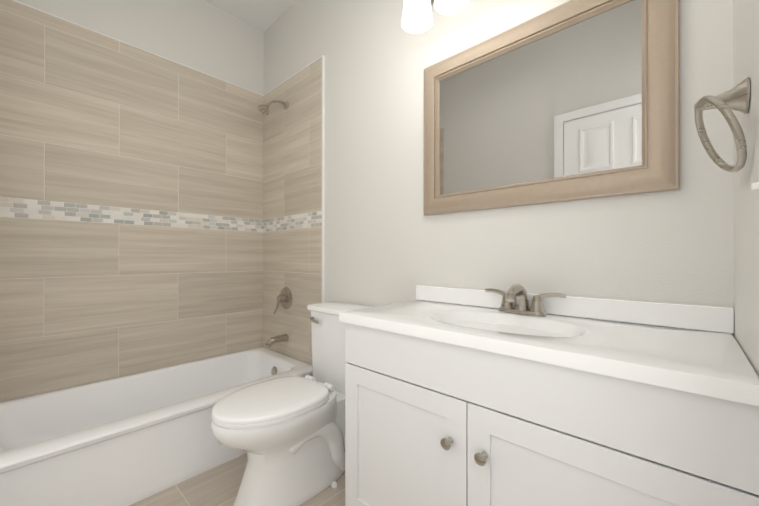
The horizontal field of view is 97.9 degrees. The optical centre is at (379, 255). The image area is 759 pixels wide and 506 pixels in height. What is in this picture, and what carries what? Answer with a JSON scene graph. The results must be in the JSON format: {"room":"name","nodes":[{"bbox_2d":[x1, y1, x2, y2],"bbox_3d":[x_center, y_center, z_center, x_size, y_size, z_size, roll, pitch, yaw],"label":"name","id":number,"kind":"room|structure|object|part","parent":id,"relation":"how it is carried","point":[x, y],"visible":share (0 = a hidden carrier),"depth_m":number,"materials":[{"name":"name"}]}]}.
{"room":"bathroom","nodes":[
{"label":"bathroom","id":0,"kind":"room"},
{"bbox_2d":[16,0,263,94],"bbox_3d":[-1.460,-0.363,2.062,0.100,2.790,1.520,0,0,43],"label":"wall","id":1,"kind":"structure","parent":0,"point":[204,36],"depth_m":2.18,"materials":[{"name":"white paint"}]},
{"bbox_2d":[0,0,262,401],"bbox_3d":[-1.420,-0.108,2.024,0.010,2.280,1.520,0,0,43],"label":"wall tiles","id":2,"kind":"structure","parent":1,"relation":"attached to","point":[131,209],"depth_m":1.91,"materials":[{"name":"tile"}]},
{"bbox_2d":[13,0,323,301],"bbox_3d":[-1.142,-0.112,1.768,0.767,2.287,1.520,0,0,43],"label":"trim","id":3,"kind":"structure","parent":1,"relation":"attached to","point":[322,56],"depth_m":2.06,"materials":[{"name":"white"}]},
{"bbox_2d":[129,453,344,505],"bbox_3d":[-0.499,1.080,1.170,2.716,0.100,1.720,0,0,43],"label":"floor","id":4,"kind":"structure","parent":0,"point":[219,485],"depth_m":1.44,"materials":[{"name":"tile"}]},
{"bbox_2d":[0,347,311,505],"bbox_3d":[-1.148,0.864,1.763,0.736,0.335,1.506,0,0,43],"label":"bathtub","id":5,"kind":"object","parent":4,"relation":"on","point":[128,440],"visible":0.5,"depth_m":1.53,"materials":[{"name":"white ceramic"}]},
{"bbox_2d":[210,301,373,505],"bbox_3d":[-0.361,0.648,1.532,0.464,0.766,0.784,0,0,43],"label":"toilet","id":6,"kind":"object","parent":4,"relation":"on","point":[286,434],"visible":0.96,"depth_m":1.38,"materials":[{"name":"white ceramic"}]},
{"bbox_2d":[339,285,758,505],"bbox_3d":[0.390,0.583,1.038,1.024,0.893,0.506,0,0,43],"label":"bathroom vanity","id":7,"kind":"object","parent":4,"relation":"on","point":[428,422],"depth_m":0.81,"materials":[{"name":"white paint"}]},
{"bbox_2d":[485,284,565,315],"bbox_3d":[0.477,0.150,1.148,0.281,0.107,0.149,0,0,43],"label":"faucet","id":8,"kind":"object","parent":7,"relation":"on","point":[517,293],"visible":0.98,"depth_m":1.14,"materials":[{"name":"silver metal"}]},
{"bbox_3d":[0.394,0.228,1.044,1.024,0.184,0.492,0,0,43],"label":"bathroom vanity top","id":9,"kind":"part","parent":7,"relation":"part of","materials":[{"name":"white stone"}]},
{"bbox_2d":[205,0,297,31],"bbox_3d":[-0.499,-1.810,1.179,2.716,0.100,1.720,0,0,43],"label":"ceiling","id":10,"kind":"structure","parent":0,"point":[263,15],"depth_m":2.36,"materials":[{"name":"white paint"}]},
{"bbox_2d":[264,0,733,335],"bbox_3d":[0.050,-0.363,1.770,2.716,2.790,0.100,0,0,43],"label":"wall","id":11,"kind":"structure","parent":0,"point":[387,241],"depth_m":1.41,"materials":[{"name":"white paint"}]},
{"bbox_2d":[263,57,321,364],"bbox_3d":[-0.630,-0.107,2.323,0.745,2.280,0.010,0,0,43],"label":"wall tiles","id":12,"kind":"structure","parent":11,"relation":"attached to","point":[292,197],"depth_m":2.28,"materials":[{"name":"tile"}]},
{"bbox_2d":[258,100,288,114],"bbox_3d":[-0.731,-1.028,2.271,0.075,0.147,0.205,0,0,43],"label":"shower head","id":13,"kind":"object","parent":12,"relation":"attached to","point":[263,109],"visible":1,"depth_m":2.23},
{"bbox_2d":[265,334,287,346],"bbox_3d":[-0.715,0.585,2.284,0.056,0.071,0.156,0,0,43],"label":"tub spout","id":14,"kind":"object","parent":12,"relation":"attached to","point":[270,342],"visible":0.98,"depth_m":2.27,"materials":[{"name":"silver metal"}]},
{"bbox_2d":[273,287,291,313],"bbox_3d":[-0.691,0.313,2.311,0.155,0.186,0.085,0,0,43],"label":"shower valve","id":15,"kind":"object","parent":12,"relation":"attached to","point":[284,298],"visible":1,"depth_m":2.31,"materials":[{"name":"silver metal"}]},
{"bbox_2d":[424,0,678,215],"bbox_3d":[0.526,-0.530,1.236,0.880,0.680,0.032,0,0,43],"label":"mirror","id":16,"kind":"object","parent":11,"relation":"attached to","point":[657,170],"visible":1,"depth_m":1.08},
{"bbox_2d":[440,0,641,194],"bbox_3d":[0.534,-0.530,1.245,0.720,0.520,0.008,0,0,43],"label":"mirror panel","id":17,"kind":"object","parent":16,"relation":"attached to","point":[567,101],"visible":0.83,"depth_m":1.17,"materials":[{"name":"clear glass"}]},
{"bbox_3d":[0.324,-1.189,1.310,0.500,0.141,0.201,0,0,43],"label":"sconce","id":18,"kind":"object","parent":11,"relation":"attached to","visible":0},
{"bbox_2d":[401,0,468,33],"bbox_3d":[0.272,-1.042,1.253,0.452,0.165,0.132,0,0,43],"label":"shade","id":19,"kind":"object","parent":18,"relation":"attached to","point":[417,17],"visible":1,"depth_m":1.32,"materials":[{"name":"white glass"}]},
{"bbox_2d":[733,0,758,376],"bbox_3d":[0.427,-0.368,0.250,0.100,2.790,1.620,0,0,43],"label":"wall","id":20,"kind":"structure","parent":0,"point":[746,176],"depth_m":0.68,"materials":[{"name":"white paint"}]},
{"bbox_2d":[694,78,749,171],"bbox_3d":[0.703,-0.265,0.681,0.078,0.186,0.166,0,0,43],"label":"towel ring","id":21,"kind":"object","parent":20,"relation":"attached to","point":[735,98],"visible":1,"depth_m":0.66,"materials":[{"name":"silver metal"}]},
{"bbox_2d":[751,182,758,189],"bbox_3d":[0.580,-0.102,0.503,0.018,0.115,0.070,0,0,43],"label":"switch plate","id":22,"kind":"object","parent":20,"relation":"attached to","point":[754,186],"visible":1,"depth_m":0.51,"materials":[{"name":"white plastic"}]}
]}

